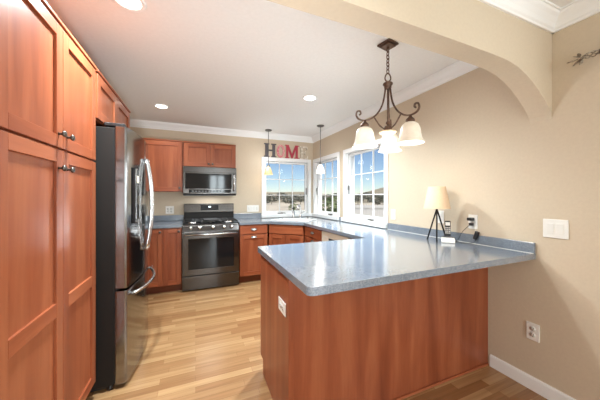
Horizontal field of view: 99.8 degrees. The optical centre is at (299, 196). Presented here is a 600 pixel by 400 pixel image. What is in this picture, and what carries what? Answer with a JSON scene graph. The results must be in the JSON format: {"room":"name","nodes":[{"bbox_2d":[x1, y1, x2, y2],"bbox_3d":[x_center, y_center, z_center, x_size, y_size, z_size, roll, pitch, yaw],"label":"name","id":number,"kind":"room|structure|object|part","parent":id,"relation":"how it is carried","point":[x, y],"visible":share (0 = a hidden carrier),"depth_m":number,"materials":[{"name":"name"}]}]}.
{"room":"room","nodes":[
{"label":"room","id":0,"kind":"room"},
{"bbox_2d":[130,127,312,233],"bbox_3d":[-1.301,0.081,4.294,3.596,2.420,0.150,0,0,-22],"label":"wall","id":1,"kind":"structure","parent":0,"point":[250,152],"depth_m":4.32,"materials":[{"name":"paint"}]},
{"bbox_2d":[143,138,182,191],"bbox_3d":[-2.023,-0.445,3.718,0.551,0.741,0.360,0,0,-22],"label":"upper cabinet","id":2,"kind":"object","parent":1,"relation":"attached to","point":[165,156],"visible":0.61,"depth_m":3.61,"materials":[{"name":"brown wood"}]},
{"bbox_3d":[-2.027,-0.807,3.729,0.551,0.016,0.336,0,0,-22],"label":"cornice","id":3,"kind":"part","parent":2,"relation":"part of","materials":[{"name":"brown wood"}]},
{"bbox_2d":[148,215,183,221],"bbox_3d":[-2.311,0.331,3.784,1.036,0.092,0.019,0,0,-22],"label":"backsplash","id":4,"kind":"structure","parent":1,"relation":"attached to","point":[157,218],"depth_m":3.89,"materials":[{"name":"laminate"}]},
{"bbox_2d":[166,206,173,213],"bbox_3d":[-2.017,0.206,3.911,0.115,0.118,0.009,0,0,-22],"label":"wall outlet","id":5,"kind":"object","parent":1,"relation":"attached to","point":[169,209],"visible":1,"depth_m":3.91,"materials":[{"name":"white plastic"}]},
{"bbox_2d":[183,141,235,167],"bbox_3d":[-1.414,-0.629,3.970,0.755,0.371,0.360,0,0,-22],"label":"upper cabinet","id":6,"kind":"object","parent":1,"relation":"attached to","point":[195,154],"visible":0.95,"depth_m":3.82,"materials":[{"name":"brown wood"}]},
{"bbox_3d":[-1.531,-0.622,3.771,0.364,0.341,0.020,0,0,-22],"label":"door","id":7,"kind":"part","parent":6,"relation":"part of","materials":[{"name":"brown wood"}]},
{"bbox_2d":[183,166,235,195],"bbox_3d":[-1.399,-0.229,3.931,0.752,0.425,0.441,0,0,-22],"label":"microwave","id":8,"kind":"object","parent":6,"relation":"attached to","point":[197,181],"visible":1,"depth_m":3.77,"materials":[{"name":"black metal"}]},
{"bbox_3d":[-1.359,-0.231,3.778,0.643,0.221,0.022,0,0,-22],"label":"door glass","id":9,"kind":"part","parent":8,"relation":"part of","materials":[{"name":"black glass"}]},
{"bbox_3d":[-1.340,-0.402,3.789,0.752,0.079,0.027,0,0,-22],"label":"vent panel","id":10,"kind":"part","parent":8,"relation":"part of","materials":[{"name":"metal"}]},
{"bbox_3d":[-1.015,-0.214,3.881,0.022,0.269,0.054,0,0,-22],"label":"handle","id":11,"kind":"part","parent":8,"relation":"part of","materials":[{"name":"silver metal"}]},
{"bbox_3d":[-1.419,-0.807,3.981,0.755,0.016,0.336,0,0,-22],"label":"cornice","id":12,"kind":"part","parent":6,"relation":"part of","materials":[{"name":"brown wood"}]},
{"bbox_3d":[-1.191,-0.622,3.912,0.364,0.341,0.020,0,0,-22],"label":"door","id":13,"kind":"part","parent":6,"relation":"part of","materials":[{"name":"brown wood"}]},
{"bbox_2d":[130,119,312,142],"bbox_3d":[-1.259,-1.079,4.192,3.296,0.100,0.070,0,0,-22],"label":"crown molding","id":14,"kind":"structure","parent":1,"relation":"attached to","point":[133,122],"depth_m":4.13,"materials":[{"name":"white paint"}]},
{"bbox_2d":[234,213,260,218],"bbox_3d":[-0.907,0.331,4.364,0.475,0.092,0.019,0,0,-22],"label":"backsplash","id":15,"kind":"structure","parent":1,"relation":"attached to","point":[237,215],"depth_m":4.35,"materials":[{"name":"stone"}]},
{"bbox_2d":[247,205,258,211],"bbox_3d":[-0.820,0.205,4.401,0.192,0.108,0.017,0,0,-22],"label":"light switch","id":16,"kind":"object","parent":1,"relation":"attached to","point":[250,208],"visible":1,"depth_m":4.39,"materials":[{"name":"white plastic"}]},
{"bbox_2d":[264,143,275,157],"bbox_3d":[-0.534,-0.829,4.518,0.225,0.245,0.018,0,0,-22],"label":"letter","id":17,"kind":"object","parent":1,"relation":"attached to","point":[266,144],"visible":0.92,"depth_m":4.51,"materials":[{"name":"grey wood"}]},
{"bbox_2d":[276,145,284,157],"bbox_3d":[-0.352,-0.827,4.593,0.155,0.240,0.018,0,0,-22],"label":"letter","id":18,"kind":"object","parent":1,"relation":"attached to","point":[279,146],"visible":1,"depth_m":4.59,"materials":[{"name":"pink wood"}]},
{"bbox_2d":[261,157,311,217],"bbox_3d":[-0.259,-0.168,4.697,0.975,1.077,0.200,0,0,-22],"label":"window","id":19,"kind":"structure","parent":1,"relation":"in","point":[307,163],"depth_m":4.68,"materials":[{"name":"white paint"}]},
{"bbox_2d":[285,145,298,158],"bbox_3d":[-0.150,-0.829,4.676,0.270,0.245,0.018,0,0,-22],"label":"letter","id":20,"kind":"object","parent":1,"relation":"attached to","point":[295,150],"visible":1,"depth_m":4.67,"materials":[{"name":"red wood"}]},
{"bbox_2d":[299,146,307,159],"bbox_3d":[0.069,-0.827,4.767,0.170,0.240,0.018,0,0,-22],"label":"letter","id":21,"kind":"object","parent":1,"relation":"attached to","point":[301,147],"visible":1,"depth_m":4.75,"materials":[{"name":"beige wood"}]},
{"bbox_2d":[46,0,574,136],"bbox_3d":[0.254,-1.189,0.532,3.596,0.120,8.290,0,0,-22],"label":"ceiling","id":22,"kind":"structure","parent":0,"point":[250,65],"depth_m":2.09,"materials":[{"name":"paint"}]},
{"bbox_2d":[113,0,146,12],"bbox_3d":[-0.985,-1.125,1.454,0.176,0.008,0.176,0,0,-22],"label":"recessed light","id":23,"kind":"object","parent":22,"relation":"in","point":[137,6],"visible":1,"depth_m":1.48,"materials":[{"name":"white"}]},
{"bbox_2d":[153,104,168,108],"bbox_3d":[-1.726,-1.125,3.149,0.176,0.008,0.176,0,0,-22],"label":"recessed light","id":24,"kind":"object","parent":22,"relation":"in","point":[161,106],"visible":1,"depth_m":3.15,"materials":[{"name":"white paint"}]},
{"bbox_2d":[264,129,272,174],"bbox_3d":[-0.533,-0.751,4.270,0.146,0.754,0.146,0,0,-22],"label":"pendant light","id":25,"kind":"object","parent":22,"relation":"hanging from","point":[268,171],"visible":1,"depth_m":4.25,"materials":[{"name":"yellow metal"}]},
{"bbox_3d":[-0.533,-0.821,4.270,0.010,0.564,0.010,0,0,-22],"label":"rod","id":26,"kind":"part","parent":25,"relation":"part of","materials":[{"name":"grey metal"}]},
{"bbox_3d":[-0.533,-0.441,4.270,0.146,0.133,0.146,0,0,-22],"label":"lamp shade","id":27,"kind":"part","parent":25,"relation":"part of","materials":[{"name":"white glass"}]},
{"bbox_2d":[302,95,316,100],"bbox_3d":[0.113,-1.125,2.882,0.176,0.008,0.176,0,0,-22],"label":"recessed light","id":28,"kind":"object","parent":22,"relation":"in","point":[306,97],"visible":1,"depth_m":2.87,"materials":[{"name":"white"}]},
{"bbox_2d":[316,125,324,173],"bbox_3d":[0.325,-0.751,4.004,0.146,0.754,0.146,0,0,-22],"label":"pendant light","id":29,"kind":"object","parent":22,"relation":"hanging from","point":[320,169],"visible":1,"depth_m":3.98,"materials":[{"name":"white glass"}]},
{"bbox_3d":[0.325,-0.821,4.004,0.010,0.564,0.010,0,0,-22],"label":"rod","id":30,"kind":"part","parent":29,"relation":"part of","materials":[{"name":"grey metal"}]},
{"bbox_3d":[0.325,-0.441,4.004,0.146,0.133,0.146,0,0,-22],"label":"lamp shade","id":31,"kind":"part","parent":29,"relation":"part of","materials":[{"name":"white glass"}]},
{"bbox_2d":[352,38,424,152],"bbox_3d":[0.638,-0.745,1.832,0.474,0.761,0.470,0,0,-22],"label":"chandelier","id":32,"kind":"object","parent":22,"relation":"hanging from","point":[410,131],"visible":1,"depth_m":1.83,"materials":[{"name":"white glass"}]},
{"bbox_3d":[0.473,-0.437,1.847,0.182,0.144,0.182,0,0,-6],"label":"lamp shade","id":33,"kind":"part","parent":32,"relation":"part of","materials":[{"name":"white glass"}]},
{"bbox_2d":[361,120,368,126],"bbox_3d":[0.473,-0.532,1.847,0.060,0.053,0.059,0,0,-6],"label":"socket","id":34,"kind":"object","parent":32,"relation":"attached to","point":[364,124],"depth_m":1.83,"materials":[{"name":"brown metal"}]},
{"bbox_3d":[0.520,-0.683,1.852,0.235,0.264,0.017,0,0,-6],"label":"arm","id":35,"kind":"part","parent":32,"relation":"part of","materials":[{"name":"brown metal"}]},
{"bbox_3d":[0.649,-1.003,1.865,0.022,0.197,0.022,0,0,23],"label":"chain","id":36,"kind":"part","parent":32,"relation":"part of","materials":[{"name":"brown metal"}]},
{"bbox_3d":[0.649,-0.654,1.865,0.032,0.290,0.031,0,0,-22],"label":"stem","id":37,"kind":"part","parent":32,"relation":"part of","materials":[{"name":"brown metal"}]},
{"bbox_3d":[0.721,-0.437,2.026,0.182,0.144,0.182,0,0,24],"label":"lamp shade","id":38,"kind":"part","parent":32,"relation":"part of","materials":[{"name":"white glass"}]},
{"bbox_3d":[0.724,-0.683,1.760,0.017,0.264,0.235,0,0,-36],"label":"arm","id":39,"kind":"part","parent":32,"relation":"part of","materials":[{"name":"brown metal"}]},
{"bbox_3d":[0.752,-0.437,1.723,0.182,0.144,0.182,0,0,-36],"label":"lamp shade","id":40,"kind":"part","parent":32,"relation":"part of","materials":[{"name":"white glass"}]},
{"bbox_2d":[406,115,414,121],"bbox_3d":[0.752,-0.532,1.723,0.059,0.053,0.060,0,0,-36],"label":"socket","id":41,"kind":"object","parent":32,"relation":"attached to","point":[410,119],"depth_m":1.70,"materials":[{"name":"brown metal"}]},
{"bbox_2d":[86,280,547,399],"bbox_3d":[0.254,1.351,0.532,3.596,0.120,8.290,0,0,-22],"label":"floor","id":42,"kind":"structure","parent":0,"point":[202,344],"depth_m":2.02,"materials":[{"name":"brown wood"}]},
{"bbox_2d":[0,0,97,399],"bbox_3d":[-1.410,0.230,1.097,0.650,2.120,0.904,0,0,-22],"label":"pantry cabinet","id":43,"kind":"object","parent":42,"relation":"on","point":[48,80],"visible":1,"depth_m":1.09,"materials":[{"name":"brown wood"}]},
{"bbox_3d":[-1.066,-0.519,1.008,0.020,0.576,0.442,0,0,-22],"label":"door","id":44,"kind":"part","parent":43,"relation":"part of","materials":[{"name":"brown wood"}]},
{"bbox_3d":[-1.066,0.480,1.008,0.020,1.398,0.442,0,0,-22],"label":"door","id":45,"kind":"part","parent":43,"relation":"part of","materials":[{"name":"brown wood"}]},
{"bbox_3d":[-1.111,-0.294,1.182,0.031,0.031,0.031,0,0,-22],"label":"knob","id":46,"kind":"part","parent":43,"relation":"part of","materials":[{"name":"grey metal"}]},
{"bbox_3d":[-1.111,-0.134,1.182,0.031,0.031,0.031,0,0,-22],"label":"knob","id":47,"kind":"part","parent":43,"relation":"part of","materials":[{"name":"grey metal"}]},
{"bbox_3d":[-1.421,-0.822,1.092,0.626,0.016,0.904,0,0,-22],"label":"cornice","id":48,"kind":"part","parent":43,"relation":"part of","materials":[{"name":"brown wood"}]},
{"bbox_3d":[-1.143,-0.294,1.261,0.031,0.031,0.031,0,0,-22],"label":"knob","id":49,"kind":"part","parent":43,"relation":"part of","materials":[{"name":"grey metal"}]},
{"bbox_3d":[-1.143,-0.134,1.261,0.031,0.031,0.031,0,0,-22],"label":"knob","id":50,"kind":"part","parent":43,"relation":"part of","materials":[{"name":"grey metal"}]},
{"bbox_3d":[-1.234,-0.519,1.414,0.020,0.576,0.430,0,0,-22],"label":"door","id":51,"kind":"part","parent":43,"relation":"part of","materials":[{"name":"brown wood"}]},
{"bbox_3d":[-1.234,0.480,1.414,0.020,1.398,0.430,0,0,-22],"label":"door","id":52,"kind":"part","parent":43,"relation":"part of","materials":[{"name":"brown wood"}]},
{"bbox_2d":[89,122,155,392],"bbox_3d":[-1.631,0.397,1.977,0.865,1.786,0.840,0,0,-22],"label":"refrigerator","id":53,"kind":"object","parent":42,"relation":"on","point":[123,169],"visible":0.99,"depth_m":1.70,"materials":[{"name":"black metal"}]},
{"bbox_3d":[-1.266,0.072,1.900,0.104,1.093,0.416,0,0,-22],"label":"door","id":54,"kind":"part","parent":53,"relation":"part of","materials":[{"name":"metal"}]},
{"bbox_3d":[-1.346,0.949,2.095,0.104,0.625,0.836,0,0,-22],"label":"freezer drawer","id":55,"kind":"part","parent":53,"relation":"part of","materials":[{"name":"metal"}]},
{"bbox_3d":[-1.280,0.681,2.122,0.104,0.024,0.710,0,0,-22],"label":"handle","id":56,"kind":"part","parent":53,"relation":"part of","materials":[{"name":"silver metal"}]},
{"bbox_3d":[-1.427,0.072,2.289,0.104,1.093,0.416,0,0,-22],"label":"door","id":57,"kind":"part","parent":53,"relation":"part of","materials":[{"name":"metal"}]},
{"bbox_3d":[-1.258,0.061,2.090,0.069,0.746,0.026,0,0,-22],"label":"handle","id":58,"kind":"part","parent":53,"relation":"part of","materials":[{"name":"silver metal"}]},
{"bbox_3d":[-1.287,0.061,2.160,0.069,0.746,0.026,0,0,-22],"label":"handle","id":59,"kind":"part","parent":53,"relation":"part of","materials":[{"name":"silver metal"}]},
{"bbox_2d":[148,228,181,293],"bbox_3d":[-1.918,0.854,3.602,0.443,0.873,0.656,0,0,-22],"label":"base cabinet","id":60,"kind":"object","parent":42,"relation":"on","point":[165,249],"visible":0.87,"depth_m":3.35,"materials":[{"name":"brown wood"}]},
{"bbox_3d":[-1.911,0.801,3.294,0.218,0.749,0.020,0,0,-22],"label":"door","id":61,"kind":"part","parent":60,"relation":"part of","materials":[{"name":"brown wood"}]},
{"bbox_2d":[148,215,183,228],"bbox_3d":[-2.191,0.350,3.495,1.036,0.130,0.644,0,0,-22],"label":"countertop","id":62,"kind":"structure","parent":60,"relation":"on","point":[159,221],"depth_m":3.82,"materials":[{"name":"stone"}]},
{"bbox_3d":[-1.707,0.801,3.378,0.218,0.749,0.020,0,0,-22],"label":"door","id":63,"kind":"part","parent":60,"relation":"part of","materials":[{"name":"brown wood"}]},
{"bbox_2d":[182,203,238,290],"bbox_3d":[-1.343,0.701,3.798,0.753,1.180,0.710,0,0,-22],"label":"gas range","id":64,"kind":"object","parent":42,"relation":"on","point":[210,232],"visible":1,"depth_m":3.56,"materials":[{"name":"metal"}]},
{"bbox_3d":[-1.238,0.779,3.542,0.753,0.589,0.032,0,0,-22],"label":"oven door","id":65,"kind":"part","parent":64,"relation":"part of","materials":[{"name":"metal"}]},
{"bbox_3d":[-1.239,1.179,3.546,0.753,0.187,0.024,0,0,-22],"label":"drawer","id":66,"kind":"part","parent":64,"relation":"part of","materials":[{"name":"metal"}]},
{"bbox_2d":[182,221,238,224],"bbox_3d":[-1.353,0.387,3.820,0.753,0.021,0.538,0,0,-22],"label":"cooktop","id":67,"kind":"object","parent":64,"relation":"in","point":[198,222],"depth_m":3.62,"materials":[{"name":"black metal"}]},
{"bbox_3d":[-1.247,0.431,3.565,0.753,0.096,0.093,0,0,-22],"label":"control panel","id":68,"kind":"part","parent":64,"relation":"part of","materials":[{"name":"metal"}]},
{"bbox_3d":[-1.220,0.516,3.498,0.690,0.024,0.062,0,0,-22],"label":"handle","id":69,"kind":"part","parent":64,"relation":"part of","materials":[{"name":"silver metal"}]},
{"bbox_2d":[239,224,266,282],"bbox_3d":[-0.806,0.854,4.066,0.427,0.873,0.646,0,0,-22],"label":"base cabinet","id":70,"kind":"object","parent":42,"relation":"on","point":[251,237],"visible":0.8,"depth_m":3.79,"materials":[{"name":"brown wood"}]},
{"bbox_3d":[-0.694,0.491,3.797,0.410,0.129,0.020,0,0,-22],"label":"drawer","id":71,"kind":"part","parent":70,"relation":"part of","materials":[{"name":"brown wood"}]},
{"bbox_2d":[267,224,305,245],"bbox_3d":[-0.043,0.854,4.183,1.048,0.873,1.007,0,0,-22],"label":"base cabinet","id":72,"kind":"object","parent":42,"relation":"on","point":[279,234],"visible":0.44,"depth_m":3.77,"materials":[{"name":"brown wood"}]},
{"bbox_3d":[-0.342,0.873,3.828,0.275,0.607,0.020,0,0,20],"label":"door","id":73,"kind":"part","parent":72,"relation":"part of","materials":[{"name":"brown wood"}]},
{"bbox_3d":[-0.212,0.491,3.779,0.553,0.129,0.020,0,0,20],"label":"drawer","id":74,"kind":"part","parent":72,"relation":"part of","materials":[{"name":"brown wood"}]},
{"bbox_3d":[-0.082,0.873,3.731,0.275,0.607,0.020,0,0,21],"label":"door","id":75,"kind":"part","parent":72,"relation":"part of","materials":[{"name":"brown wood"}]},
{"bbox_2d":[305,226,322,242],"bbox_3d":[0.447,0.854,3.530,0.646,0.873,0.537,0,0,-22],"label":"base cabinet","id":76,"kind":"object","parent":42,"relation":"on","point":[312,234],"visible":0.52,"depth_m":3.40,"materials":[{"name":"brown wood"}]},
{"bbox_3d":[0.177,0.873,3.419,0.020,0.607,0.520,0,0,-22],"label":"door","id":77,"kind":"part","parent":76,"relation":"part of","materials":[{"name":"brown wood"}]},
{"bbox_2d":[322,231,349,240],"bbox_3d":[0.664,0.855,2.996,0.616,0.871,0.596,0,0,-22],"label":"dishwasher","id":78,"kind":"object","parent":42,"relation":"on","point":[326,236],"visible":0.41,"depth_m":2.92,"materials":[{"name":"beige metal"}]},
{"bbox_2d":[261,255,487,399],"bbox_3d":[0.571,0.854,1.933,1.635,0.873,0.668,0,0,-22],"label":"base cabinet","id":79,"kind":"object","parent":42,"relation":"on","point":[399,340],"visible":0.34,"depth_m":1.57,"materials":[{"name":"brown wood"}]},
{"bbox_3d":[-0.168,0.854,1.617,0.020,0.873,0.626,0,0,-22],"label":"panel","id":80,"kind":"part","parent":79,"relation":"part of","materials":[{"name":"brown wood"}]},
{"bbox_2d":[278,296,285,316],"bbox_3d":[-0.101,0.615,1.417,0.009,0.072,0.122,0,0,-22],"label":"wall outlet","id":81,"kind":"object","parent":79,"relation":"attached to","point":[281,304],"visible":1,"depth_m":1.40,"materials":[{"name":"white plastic"}]},
{"bbox_2d":[234,213,535,295],"bbox_3d":[0.143,0.350,2.948,1.653,0.130,3.439,0,0,-22],"label":"countertop","id":82,"kind":"structure","parent":79,"relation":"on","point":[375,256],"depth_m":1.62,"materials":[{"name":"stone"}]},
{"bbox_2d":[271,218,315,221],"bbox_3d":[-0.090,0.461,4.107,0.630,0.188,0.480,0,0,21],"label":"sink","id":83,"kind":"object","parent":82,"relation":"in","point":[280,219],"visible":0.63,"depth_m":4.20,"materials":[{"name":"white ceramic"}]},
{"bbox_2d":[279,219,308,220],"bbox_3d":[-0.098,0.466,4.084,0.540,0.178,0.340,0,0,20],"label":"basin","id":84,"kind":"object","parent":83,"relation":"in","point":[279,219],"depth_m":4.22,"materials":[{"name":"white ceramic"}]},
{"bbox_2d":[296,205,305,217],"bbox_3d":[0.013,0.249,4.210,0.116,0.236,0.190,0,0,21],"label":"faucet","id":85,"kind":"object","parent":82,"relation":"on","point":[298,206],"visible":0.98,"depth_m":4.26,"materials":[{"name":"silver metal"}]},
{"bbox_2d":[424,186,450,241],"bbox_3d":[1.175,0.145,2.170,0.206,0.462,0.206,0,0,-22],"label":"table lamp","id":86,"kind":"object","parent":82,"relation":"on","point":[437,198],"visible":0.89,"depth_m":2.11,"materials":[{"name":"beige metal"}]},
{"bbox_3d":[1.155,0.225,2.204,0.016,0.302,0.106,0,0,-33],"label":"leg","id":87,"kind":"part","parent":86,"relation":"part of","materials":[{"name":"black metal"}]},
{"bbox_3d":[1.157,0.225,2.134,0.015,0.302,0.107,0,0,30],"label":"leg","id":88,"kind":"part","parent":86,"relation":"part of","materials":[{"name":"black metal"}]},
{"bbox_3d":[1.175,0.008,2.170,0.206,0.187,0.206,0,0,-22],"label":"lamp shade","id":89,"kind":"part","parent":86,"relation":"part of","materials":[{"name":"fabric"}]},
{"bbox_3d":[1.215,0.225,2.172,0.106,0.302,0.016,0,0,0],"label":"leg","id":90,"kind":"part","parent":86,"relation":"part of","materials":[{"name":"black metal"}]},
{"bbox_2d":[441,221,454,243],"bbox_3d":[1.228,0.289,2.097,0.096,0.173,0.119,0,0,28],"label":"cordless phone","id":91,"kind":"object","parent":82,"relation":"on","point":[444,239],"visible":1,"depth_m":2.11,"materials":[{"name":"white plastic"}]},
{"bbox_2d":[455,223,473,240],"bbox_3d":[1.342,0.292,2.082,0.149,0.161,0.036,0,0,42],"label":"plug","id":92,"kind":"object","parent":82,"relation":"on","point":[470,224],"visible":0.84,"depth_m":2.04,"materials":[{"name":"black plastic"}]},
{"bbox_2d":[458,226,479,242],"bbox_3d":[1.351,0.305,2.054,0.050,0.141,0.186,0,0,-45],"label":"adapter","id":93,"kind":"object","parent":82,"relation":"on","point":[476,234],"visible":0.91,"depth_m":2.00,"materials":[{"name":"black plastic"}]},
{"bbox_3d":[0.704,1.282,1.633,1.590,0.017,0.012,0,0,-22],"label":"shoe moulding","id":94,"kind":"part","parent":79,"relation":"part of","materials":[{"name":"brown wood"}]},
{"bbox_2d":[267,0,551,122],"bbox_3d":[0.051,-0.811,1.022,3.295,0.635,0.115,0,0,-22],"label":"wall header","id":95,"kind":"structure","parent":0,"point":[518,52],"depth_m":1.32,"materials":[{"name":"paint"}]},
{"bbox_2d":[478,0,560,33],"bbox_3d":[0.086,-1.079,0.937,3.296,0.100,0.070,0,0,-22],"label":"crown molding","id":96,"kind":"structure","parent":95,"relation":"attached to","point":[542,14],"depth_m":1.46,"materials":[{"name":"white paint"}]},
{"bbox_2d":[313,13,599,399],"bbox_3d":[1.846,0.081,1.191,0.150,2.420,7.990,0,0,-22],"label":"wall","id":97,"kind":"structure","parent":0,"point":[500,167],"depth_m":1.73,"materials":[{"name":"paint"}]},
{"bbox_2d":[312,152,339,220],"bbox_3d":[0.486,-0.168,4.415,0.200,1.077,0.975,0,0,-22],"label":"window","id":98,"kind":"structure","parent":97,"relation":"in","point":[317,178],"depth_m":4.53,"materials":[{"name":"white paint"}]},
{"bbox_3d":[0.504,-0.166,4.419,0.045,0.953,0.834,0,0,-22],"label":"sash","id":99,"kind":"part","parent":98,"relation":"part of","materials":[{"name":"white paint"}]},
{"bbox_2d":[341,138,387,228],"bbox_3d":[0.896,-0.168,3.424,0.200,1.077,0.975,0,0,-22],"label":"window","id":100,"kind":"structure","parent":97,"relation":"in","point":[349,174],"depth_m":3.60,"materials":[{"name":"white paint"}]},
{"bbox_3d":[0.913,-0.166,3.428,0.045,0.953,0.834,0,0,-22],"label":"sash","id":101,"kind":"part","parent":100,"relation":"part of","materials":[{"name":"white paint"}]},
{"bbox_2d":[391,209,395,219],"bbox_3d":[1.060,0.201,2.878,0.011,0.118,0.072,0,0,-22],"label":"light switch","id":102,"kind":"object","parent":97,"relation":"attached to","point":[393,211],"visible":1,"depth_m":2.87,"materials":[{"name":"white plastic"}]},
{"bbox_2d":[311,60,478,142],"bbox_3d":[0.869,-1.079,3.266,0.070,0.100,3.407,0,0,-22],"label":"crown molding","id":103,"kind":"structure","parent":97,"relation":"attached to","point":[459,68],"depth_m":2.60,"materials":[{"name":"white paint"}]},
{"bbox_2d":[438,211,443,223],"bbox_3d":[1.290,0.186,2.324,0.011,0.116,0.072,0,0,-22],"label":"light switch","id":104,"kind":"object","parent":97,"relation":"attached to","point":[441,213],"visible":0.61,"depth_m":2.31,"materials":[{"name":"white plastic"}]},
{"bbox_2d":[387,223,535,253],"bbox_3d":[1.291,0.341,2.310,0.019,0.072,1.384,0,0,-22],"label":"backsplash","id":105,"kind":"structure","parent":97,"relation":"attached to","point":[524,246],"depth_m":2.00,"materials":[{"name":"stone"}]},
{"bbox_2d":[468,214,477,228],"bbox_3d":[1.403,0.203,2.052,0.009,0.116,0.072,0,0,-22],"label":"wall outlet","id":106,"kind":"object","parent":97,"relation":"attached to","point":[475,217],"visible":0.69,"depth_m":2.04,"materials":[{"name":"white plastic"}]},
{"bbox_2d":[490,354,575,399],"bbox_3d":[2.374,1.247,-0.302,0.014,0.088,4.828,0,0,-22],"label":"baseboard","id":107,"kind":"structure","parent":97,"relation":"attached to","point":[534,384],"depth_m":1.70,"materials":[{"name":"white paint"}]},
{"bbox_2d":[526,321,539,342],"bbox_3d":[1.554,0.901,1.687,0.009,0.116,0.072,0,0,-22],"label":"wall outlet","id":108,"kind":"object","parent":97,"relation":"attached to","point":[532,330],"visible":1,"depth_m":1.68,"materials":[{"name":"white plastic"}]},
{"bbox_2d":[543,219,568,239],"bbox_3d":[1.597,0.201,1.581,0.011,0.118,0.122,0,0,-22],"label":"light switch","id":109,"kind":"object","parent":97,"relation":"attached to","point":[552,228],"visible":1,"depth_m":1.57,"materials":[{"name":"white plastic"}]},
{"bbox_2d":[552,0,599,33],"bbox_3d":[2.417,-1.079,-0.479,0.070,0.100,4.468,0,0,-22],"label":"crown molding","id":110,"kind":"structure","parent":97,"relation":"attached to","point":[576,11],"depth_m":1.47,"materials":[{"name":"white paint"}]},
{"bbox_2d":[568,49,599,65],"bbox_3d":[2.023,-0.785,0.463,0.079,0.072,2.245,0,0,-22],"label":"curtain rod","id":111,"kind":"object","parent":97,"relation":"attached to","point":[580,61],"visible":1,"depth_m":1.43,"materials":[{"name":"brown metal"}]},
{"bbox_3d":[-1.338,0.081,-0.126,0.150,2.420,7.990,0,0,-22],"label":"wall","id":112,"kind":"structure","parent":0,"visible":0},
{"bbox_2d":[96,69,130,128],"bbox_3d":[-1.759,-0.669,1.940,0.650,0.321,0.892,0,0,-22],"label":"upper cabinet","id":113,"kind":"object","parent":112,"relation":"attached to","point":[110,107],"visible":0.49,"depth_m":1.86,"materials":[{"name":"brown wood"}]},
{"bbox_3d":[-1.413,-0.661,1.847,0.020,0.292,0.433,0,0,-22],"label":"door","id":114,"kind":"part","parent":113,"relation":"part of","materials":[{"name":"brown wood"}]},
{"bbox_3d":[-1.579,-0.661,2.250,0.020,0.292,0.433,0,0,-22],"label":"door","id":115,"kind":"part","parent":113,"relation":"part of","materials":[{"name":"brown wood"}]},
{"label":"outside","id":116,"kind":"structure","parent":0,"visible":0},
{"bbox_2d":[266,187,383,216],"bbox_3d":[28.073,-14.630,115.884,503.520,34.253,455.213,0,0,-22],"label":"terrain","id":117,"kind":"structure","parent":116,"point":[274,206],"depth_m":89.75,"materials":[{"name":"beige soil"}]},
{"bbox_2d":[266,195,271,202],"bbox_3d":[-8.586,0.976,57.329,4.766,2.981,4.524,0,0,-22],"label":"tree","id":118,"kind":"object","parent":117,"relation":"on","point":[268,198],"visible":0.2,"depth_m":57.13,"materials":[{"name":"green plant"}]},
{"bbox_2d":[267,194,278,203],"bbox_3d":[-8.863,0.768,79.580,5.304,3.471,5.368,0,0,-22],"label":"tree","id":119,"kind":"object","parent":117,"relation":"on","point":[274,197],"visible":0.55,"depth_m":79.03,"materials":[{"name":"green plant"}]},
{"bbox_2d":[275,192,287,199],"bbox_3d":[-7.605,0.220,103.717,6.168,4.304,6.076,0,0,-22],"label":"tree","id":120,"kind":"object","parent":117,"relation":"on","point":[282,194],"visible":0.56,"depth_m":102.33,"materials":[{"name":"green plant"}]},
{"bbox_2d":[282,195,299,203],"bbox_3d":[-2.170,0.972,57.961,4.685,2.988,4.578,0,0,-22],"label":"tree","id":121,"kind":"object","parent":117,"relation":"on","point":[289,197],"visible":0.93,"depth_m":57.24,"materials":[{"name":"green plant"}]},
{"bbox_2d":[293,194,303,203],"bbox_3d":[0.113,0.793,80.066,5.244,3.421,5.230,0,0,32],"label":"tree","id":122,"kind":"object","parent":117,"relation":"on","point":[301,196],"visible":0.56,"depth_m":79.24,"materials":[{"name":"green plant"}]},
{"bbox_2d":[322,196,336,211],"bbox_3d":[1.743,1.076,12.889,2.015,2.233,1.996,0,0,-22],"label":"bush","id":123,"kind":"object","parent":117,"relation":"on","point":[329,200],"visible":0.16,"depth_m":12.76,"materials":[{"name":"green plant"}]},
{"bbox_2d":[355,195,365,201],"bbox_3d":[17.991,0.802,78.000,5.445,3.403,5.532,0,0,-22],"label":"tree","id":124,"kind":"object","parent":117,"relation":"on","point":[357,196],"visible":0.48,"depth_m":76.94,"materials":[{"name":"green plant"}]},
{"bbox_2d":[355,204,383,216],"bbox_3d":[7.011,1.470,22.727,6.901,1.580,0.160,0,0,17],"label":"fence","id":125,"kind":"object","parent":117,"relation":"on","point":[366,209],"visible":0.22,"depth_m":22.90,"materials":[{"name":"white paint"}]},
{"bbox_2d":[366,195,383,204],"bbox_3d":[16.896,0.953,55.405,4.707,3.026,4.699,0,0,-22],"label":"tree","id":126,"kind":"object","parent":117,"relation":"on","point":[370,198],"visible":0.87,"depth_m":55.08,"materials":[{"name":"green plant"}]}
]}

